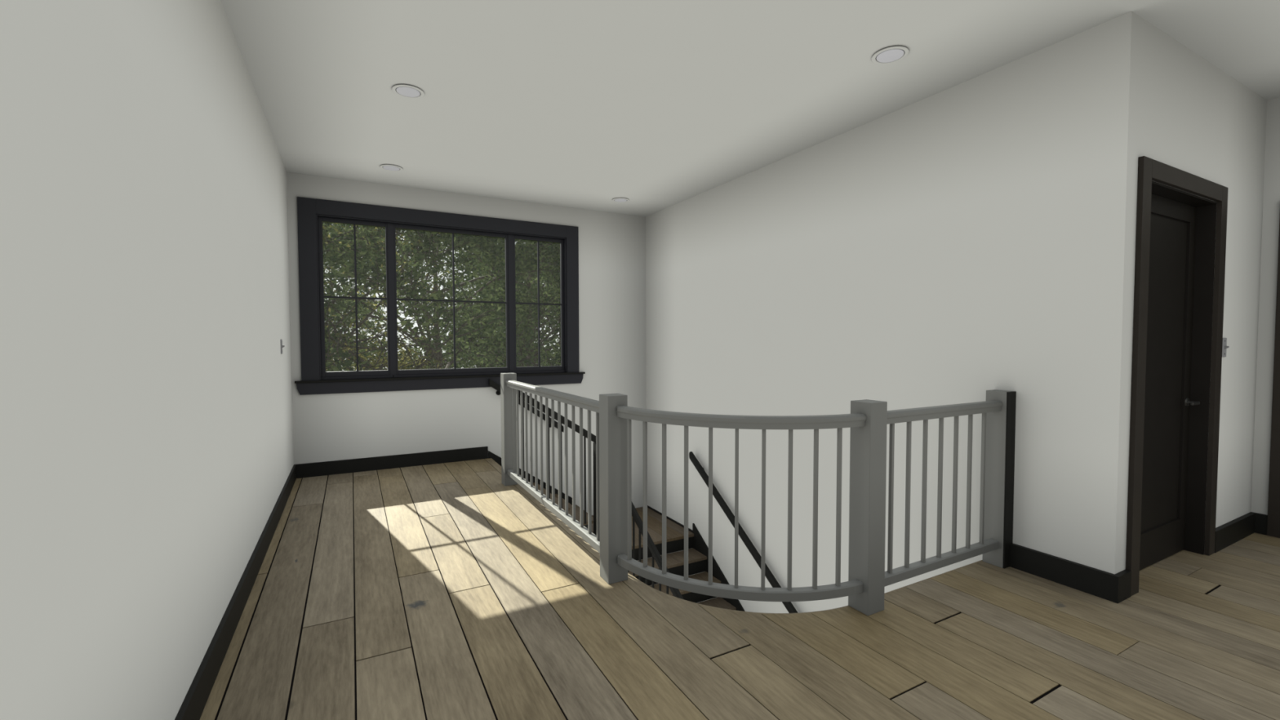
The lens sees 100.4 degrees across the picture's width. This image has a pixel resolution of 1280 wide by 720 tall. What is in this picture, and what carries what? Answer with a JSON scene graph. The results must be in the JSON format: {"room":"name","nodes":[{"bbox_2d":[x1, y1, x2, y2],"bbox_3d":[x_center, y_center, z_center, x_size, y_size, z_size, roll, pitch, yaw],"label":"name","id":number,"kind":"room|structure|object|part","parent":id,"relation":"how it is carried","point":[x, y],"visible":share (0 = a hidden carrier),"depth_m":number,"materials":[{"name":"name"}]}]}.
{"room":"stair landing","nodes":[
{"label":"stair landing","id":0,"kind":"room"},
{"bbox_2d":[0,0,293,719],"bbox_3d":[-1.034,1.350,0.702,0.140,6.084,10.815,-1,2,-28],"label":"wall","id":1,"kind":"structure","parent":0,"point":[147,451],"depth_m":1.45,"materials":[{"name":"paint"}]},
{"bbox_2d":[174,464,296,719],"bbox_3d":[-0.964,1.280,0.737,0.020,0.140,10.535,-1,2,-28],"label":"baseboard","id":2,"kind":"structure","parent":1,"relation":"attached to","point":[192,708],"depth_m":2.42,"materials":[{"name":"black paint"}]},
{"bbox_2d":[280,339,284,354],"bbox_3d":[-3.067,-0.115,4.582,0.026,0.124,0.072,-1,2,-28],"label":"light switch","id":3,"kind":"object","parent":1,"relation":"attached to","point":[282,345],"visible":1,"depth_m":4.57,"materials":[{"name":"plastic"}]},
{"bbox_3d":[-3.075,-0.115,4.577,0.007,0.124,0.072,-1,2,-28],"label":"plate","id":4,"kind":"part","parent":3,"relation":"part of","materials":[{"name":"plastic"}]},
{"bbox_2d":[286,172,645,560],"bbox_3d":[-1.730,1.148,6.389,4.329,6.084,0.140,-1,2,-28],"label":"wall","id":5,"kind":"structure","parent":0,"point":[331,427],"depth_m":6.25,"materials":[{"name":"paint"}]},
{"bbox_2d":[296,446,488,478],"bbox_3d":[-2.621,1.102,5.815,1.896,0.140,0.020,-1,2,-28],"label":"baseboard","id":6,"kind":"structure","parent":5,"relation":"attached to","point":[370,464],"depth_m":5.75,"materials":[{"name":"black paint"}]},
{"bbox_2d":[297,196,579,381],"bbox_3d":[-2.089,-0.732,6.038,2.984,1.832,0.022,-1,2,-28],"label":"trim","id":7,"kind":"structure","parent":5,"relation":"attached to","point":[308,208],"depth_m":5.65,"materials":[{"name":"black wood"}]},
{"bbox_2d":[294,372,585,395],"bbox_3d":[-2.083,0.264,6.075,3.084,0.119,0.024,-1,2,-28],"label":"trim","id":8,"kind":"structure","parent":5,"relation":"attached to","point":[304,388],"depth_m":5.88,"materials":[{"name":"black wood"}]},
{"bbox_2d":[315,213,567,431],"bbox_3d":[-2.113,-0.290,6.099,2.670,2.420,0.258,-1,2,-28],"label":"window","id":9,"kind":"structure","parent":5,"relation":"in","point":[393,371],"depth_m":6.02,"materials":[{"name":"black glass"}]},
{"bbox_3d":[-2.999,-0.636,5.644,0.669,1.668,0.075,-1,2,-28],"label":"sash","id":10,"kind":"part","parent":9,"relation":"part of","materials":[{"name":"black wood"}]},
{"bbox_2d":[324,224,386,371],"bbox_3d":[-3.006,-0.656,5.649,0.586,1.547,0.022,-1,2,-28],"label":"grille","id":11,"kind":"object","parent":9,"relation":"attached to","point":[354,225],"depth_m":5.65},
{"bbox_2d":[396,232,506,368],"bbox_3d":[-2.135,-0.674,6.120,1.198,1.547,0.022,-1,2,-28],"label":"grille","id":12,"kind":"object","parent":9,"relation":"attached to","point":[483,234],"depth_m":6.13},
{"bbox_3d":[-2.128,-0.654,6.115,1.295,1.668,0.075,-1,2,-28],"label":"sash","id":13,"kind":"part","parent":9,"relation":"part of","materials":[{"name":"black wood"}]},
{"bbox_3d":[-1.363,0.558,6.438,0.900,0.699,0.088,-1,2,-28],"label":"wall handrail","id":14,"kind":"part","parent":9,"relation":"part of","materials":[{"name":"black wood"}]},
{"bbox_3d":[-1.258,-0.673,6.585,0.666,1.668,0.075,-1,2,-28],"label":"sash","id":15,"kind":"part","parent":9,"relation":"part of","materials":[{"name":"black wood"}]},
{"bbox_2d":[515,240,561,366],"bbox_3d":[-1.253,-0.693,6.596,0.584,1.547,0.022,-1,2,-28],"label":"grille","id":16,"kind":"object","parent":9,"relation":"attached to","point":[556,242],"depth_m":6.61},
{"bbox_2d":[200,457,1279,719],"bbox_3d":[1.751,1.443,2.212,6.391,0.300,10.735,-1,2,-28],"label":"floor","id":17,"kind":"structure","parent":0,"point":[444,591],"depth_m":2.49,"materials":[{"name":"brown wood"}]},
{"bbox_2d":[500,373,1016,615],"bbox_3d":[0.140,0.713,3.596,4.086,1.067,1.527,1,2,28],"label":"guard railing","id":18,"kind":"object","parent":17,"relation":"on","point":[868,420],"visible":1,"depth_m":2.95,"materials":[{"name":"grey paint"}]},
{"bbox_3d":[-1.258,0.660,5.126,0.123,1.067,0.123,-1,2,-28],"label":"newel post","id":19,"kind":"part","parent":18,"relation":"part of","materials":[{"name":"grey paint"}]},
{"bbox_3d":[-0.716,0.252,4.080,0.064,0.060,2.211,-1,2,-28],"label":"rail","id":20,"kind":"part","parent":18,"relation":"part of","materials":[{"name":"grey paint"}]},
{"bbox_3d":[-0.714,1.095,4.111,0.052,0.048,2.211,-1,2,-28],"label":"rail","id":21,"kind":"part","parent":18,"relation":"part of","materials":[{"name":"grey paint"}]},
{"bbox_3d":[-0.153,0.732,3.076,0.123,1.067,0.123,-1,2,-28],"label":"newel post","id":22,"kind":"part","parent":18,"relation":"part of","materials":[{"name":"grey paint"}]},
{"bbox_3d":[0.473,1.142,2.757,1.297,0.048,0.287,0,2,16],"label":"rail","id":23,"kind":"part","parent":18,"relation":"part of","materials":[{"name":"grey paint"}]},
{"bbox_3d":[0.473,0.298,2.727,1.302,0.060,0.298,0,2,16],"label":"rail","id":24,"kind":"part","parent":18,"relation":"part of","materials":[{"name":"grey paint"}]},
{"bbox_3d":[1.162,0.742,2.727,0.123,1.067,0.123,-1,2,-28],"label":"newel post","id":25,"kind":"part","parent":18,"relation":"part of","materials":[{"name":"grey paint"}]},
{"bbox_3d":[1.693,1.130,3.006,1.066,0.048,0.052,-1,2,-28],"label":"rail","id":26,"kind":"part","parent":18,"relation":"part of","materials":[{"name":"grey paint"}]},
{"bbox_3d":[1.691,0.287,2.976,1.066,0.060,0.064,-1,2,-28],"label":"rail","id":27,"kind":"part","parent":18,"relation":"part of","materials":[{"name":"grey paint"}]},
{"bbox_3d":[2.196,0.720,3.271,0.090,1.067,0.118,-1,2,-28],"label":"newel post","id":28,"kind":"part","parent":18,"relation":"part of","materials":[{"name":"grey paint"}]},
{"bbox_2d":[221,0,1279,216],"bbox_3d":[1.745,-1.874,2.093,6.471,0.250,10.815,-1,2,-28],"label":"ceiling","id":29,"kind":"structure","parent":0,"point":[657,105],"depth_m":3.32,"materials":[{"name":"paint"}]},
{"bbox_2d":[379,164,402,171],"bbox_3d":[-2.387,-1.844,5.122,0.200,0.010,0.200,-1,2,-28],"label":"recessed light","id":30,"kind":"object","parent":29,"relation":"in","point":[390,167],"visible":1,"depth_m":5.11,"materials":[{"name":"paint"}]},
{"bbox_2d":[391,84,424,98],"bbox_3d":[-1.545,-1.790,3.558,0.200,0.010,0.200,-1,2,-28],"label":"recessed light","id":31,"kind":"object","parent":29,"relation":"in","point":[405,91],"visible":1,"depth_m":3.55,"materials":[{"name":"paint"}]},
{"bbox_2d":[612,197,629,202],"bbox_3d":[-0.229,-1.891,6.308,0.200,0.010,0.200,-1,2,-28],"label":"recessed light","id":32,"kind":"object","parent":29,"relation":"in","point":[617,199],"visible":1,"depth_m":6.31,"materials":[{"name":"paint"}]},
{"bbox_2d":[871,45,909,64],"bbox_3d":[1.461,-1.780,3.118,0.200,0.010,0.200,-1,2,-28],"label":"recessed light","id":33,"kind":"object","parent":29,"relation":"in","point":[891,55],"visible":1,"depth_m":3.11,"materials":[{"name":"paint"}]},
{"bbox_2d":[645,11,1143,613],"bbox_3d":[1.355,1.189,5.088,0.140,6.084,5.086,-1,2,-28],"label":"wall","id":34,"kind":"structure","parent":0,"point":[962,242],"depth_m":3.74,"materials":[{"name":"paint"}]},
{"bbox_2d":[490,457,982,614],"bbox_3d":[-0.254,1.244,4.185,4.941,0.034,1.621,1,3,36],"label":"trim","id":35,"kind":"structure","parent":34,"relation":"attached to","point":[491,458],"depth_m":2.88,"materials":[{"name":"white wood"}]},
{"bbox_2d":[688,451,798,613],"bbox_3d":[1.288,2.112,5.007,0.088,2.005,2.850,-1,2,-28],"label":"wall handrail","id":36,"kind":"object","parent":34,"relation":"attached to","point":[771,578],"visible":0.54,"depth_m":5.40,"materials":[{"name":"black paint"}]},
{"bbox_2d":[1009,542,1120,603],"bbox_3d":[2.380,1.193,3.017,0.026,0.140,0.522,-1,2,-28],"label":"baseboard","id":37,"kind":"structure","parent":34,"relation":"attached to","point":[1106,585],"depth_m":2.98,"materials":[{"name":"black paint"}]},
{"bbox_2d":[1139,19,1266,542],"bbox_3d":[3.407,1.245,3.398,2.142,6.084,0.160,-1,2,-28],"label":"wall","id":38,"kind":"structure","parent":0,"point":[1197,119],"depth_m":3.49,"materials":[{"name":"paint"}]},
{"bbox_2d":[1125,155,1228,595],"bbox_3d":[3.159,0.091,3.119,1.230,2.332,0.024,-1,2,-28],"label":"trim","id":39,"kind":"structure","parent":38,"relation":"attached to","point":[1149,170],"depth_m":2.87,"materials":[{"name":"black wood"}]},
{"bbox_2d":[1139,180,1217,570],"bbox_3d":[3.125,0.137,3.196,1.030,2.235,0.140,-1,2,-28],"label":"door","id":40,"kind":"structure","parent":38,"relation":"in","point":[1183,224],"depth_m":3.36,"materials":[{"name":"black wood"}]},
{"bbox_3d":[3.107,0.084,3.226,0.824,1.901,0.014,-1,2,-28],"label":"panel","id":41,"kind":"part","parent":40,"relation":"part of","materials":[{"name":"black wood"}]},
{"bbox_3d":[3.489,0.272,3.383,0.132,0.054,0.062,-1,2,-28],"label":"handle","id":42,"kind":"part","parent":40,"relation":"part of","materials":[{"name":"brown metal"}]},
{"bbox_2d":[1115,511,1255,602],"bbox_3d":[3.451,1.180,3.314,2.142,0.140,0.026,-1,2,-28],"label":"baseboard","id":43,"kind":"structure","parent":38,"relation":"attached to","point":[1233,531],"depth_m":3.55,"materials":[{"name":"black paint"}]},
{"bbox_2d":[1222,337,1229,356],"bbox_3d":[3.797,-0.081,3.457,0.072,0.124,0.026,-1,2,-28],"label":"light switch","id":44,"kind":"object","parent":38,"relation":"attached to","point":[1224,346],"visible":0.84,"depth_m":3.46,"materials":[{"name":"plastic"}]},
{"bbox_3d":[3.793,-0.082,3.466,0.072,0.124,0.007,-1,2,-28],"label":"plate","id":45,"kind":"part","parent":44,"relation":"part of","materials":[{"name":"plastic"}]},
{"bbox_2d":[1250,97,1279,515],"bbox_3d":[5.742,-0.209,1.421,0.140,3.044,5.729,-1,2,-28],"label":"wall","id":46,"kind":"structure","parent":0,"point":[1271,200],"depth_m":3.75,"materials":[{"name":"paint"}]},
{"bbox_2d":[1254,512,1267,535],"bbox_3d":[5.680,1.244,1.423,0.020,0.140,5.423,-1,2,-28],"label":"baseboard","id":47,"kind":"structure","parent":46,"relation":"attached to","point":[1260,522],"depth_m":3.78,"materials":[{"name":"black paint"}]},
{"bbox_2d":[1266,218,1279,537],"bbox_3d":[4.691,0.085,3.206,0.024,2.332,1.160,-1,2,-28],"label":"trim","id":48,"kind":"structure","parent":46,"relation":"attached to","point":[1273,503],"depth_m":3.70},
{"bbox_3d":[0.814,4.451,1.809,4.049,0.200,10.535,-1,2,-28],"label":"floor","id":49,"kind":"structure","parent":0,"visible":0},
{"bbox_2d":[488,450,744,611],"bbox_3d":[0.120,2.675,5.045,2.123,3.138,4.067,-1,2,-28],"label":"staircase","id":50,"kind":"structure","parent":49,"relation":"on","point":[698,550],"depth_m":6.04,"materials":[{"name":"brown wood"}]},
{"bbox_2d":[518,390,683,599],"bbox_3d":[-0.072,2.159,4.332,1.155,3.744,2.853,-1,2,-28],"label":"stair railing","id":51,"kind":"object","parent":50,"relation":"on","point":[656,556],"visible":0.16,"depth_m":5.38,"materials":[{"name":"black paint"}]},
{"bbox_3d":[-0.815,0.593,5.432,0.952,0.690,0.052,-1,2,-28],"label":"handrail","id":52,"kind":"part","parent":51,"relation":"part of","materials":[{"name":"black paint"}]},
{"bbox_3d":[-0.421,1.523,5.678,0.116,1.300,0.116,-1,2,-28],"label":"newel post","id":53,"kind":"part","parent":51,"relation":"part of","materials":[{"name":"black paint"}]},
{"bbox_3d":[0.406,2.166,4.540,0.052,1.778,2.765,-1,2,-28],"label":"handrail","id":54,"kind":"part","parent":51,"relation":"part of","materials":[{"name":"black paint"}]},
{"label":"outside","id":55,"kind":"structure","parent":0,"visible":0},
{"bbox_3d":[0.009,4.721,0.168,180.000,0.500,180.000,-1,2,-28],"label":"ground","id":56,"kind":"structure","parent":55,"visible":0},
{"bbox_2d":[323,262,398,341],"bbox_3d":[-16.374,-1.652,22.741,10.688,11.389,11.278,-1,2,-19],"label":"tree","id":57,"kind":"object","parent":56,"relation":"on","point":[374,295],"visible":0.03,"depth_m":23.93,"materials":[{"name":"green plant"}]},
{"bbox_2d":[325,337,430,371],"bbox_3d":[-18.072,1.069,33.492,9.659,5.418,6.968,-1,2,-28],"label":"shrub","id":58,"kind":"object","parent":56,"relation":"on","point":[407,357],"visible":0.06,"depth_m":33.39,"materials":[{"name":"green plant"}]},
{"bbox_2d":[322,222,453,371],"bbox_3d":[-10.072,-1.381,14.403,10.201,11.418,9.269,1,2,26],"label":"tree","id":59,"kind":"object","parent":56,"relation":"on","point":[381,302],"visible":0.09,"depth_m":13.85,"materials":[{"name":"green plant"}]},
{"bbox_2d":[323,223,545,370],"bbox_3d":[-14.230,-4.372,36.598,16.356,15.829,14.767,1,2,23],"label":"tree","id":60,"kind":"object","parent":56,"relation":"on","point":[466,261],"visible":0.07,"depth_m":33.79,"materials":[{"name":"green plant"}]},
{"bbox_2d":[322,222,560,371],"bbox_3d":[-6.213,-2.339,17.029,11.533,13.131,11.934,-2,3,-40],"label":"tree","id":61,"kind":"object","parent":56,"relation":"on","point":[337,260],"visible":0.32,"depth_m":14.49,"materials":[{"name":"green plant"}]},
{"bbox_2d":[397,334,547,368],"bbox_3d":[-11.940,0.734,39.050,11.736,5.726,8.171,-1,2,-28],"label":"shrub","id":62,"kind":"object","parent":56,"relation":"on","point":[457,365],"visible":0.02,"depth_m":36.49,"materials":[{"name":"green plant"}]},
{"bbox_2d":[417,235,560,368],"bbox_3d":[-4.374,-2.089,24.021,10.240,12.127,13.010,-1,2,-33],"label":"tree","id":63,"kind":"object","parent":56,"relation":"on","point":[548,295],"visible":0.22,"depth_m":19.80,"materials":[{"name":"green plant"}]},
{"bbox_2d":[515,240,555,324],"bbox_3d":[-1.548,-3.871,33.502,13.480,15.456,15.700,-1,2,-13],"label":"tree","id":64,"kind":"object","parent":56,"relation":"on","point":[517,241],"visible":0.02,"depth_m":27.59,"materials":[{"name":"green plant"}]},
{"bbox_2d":[532,338,559,366],"bbox_3d":[-5.078,0.647,45.054,12.515,5.309,8.965,-1,2,-28],"label":"shrub","id":65,"kind":"object","parent":56,"relation":"on","point":[553,339],"visible":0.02,"depth_m":42.97,"materials":[{"name":"green plant"}]}
]}

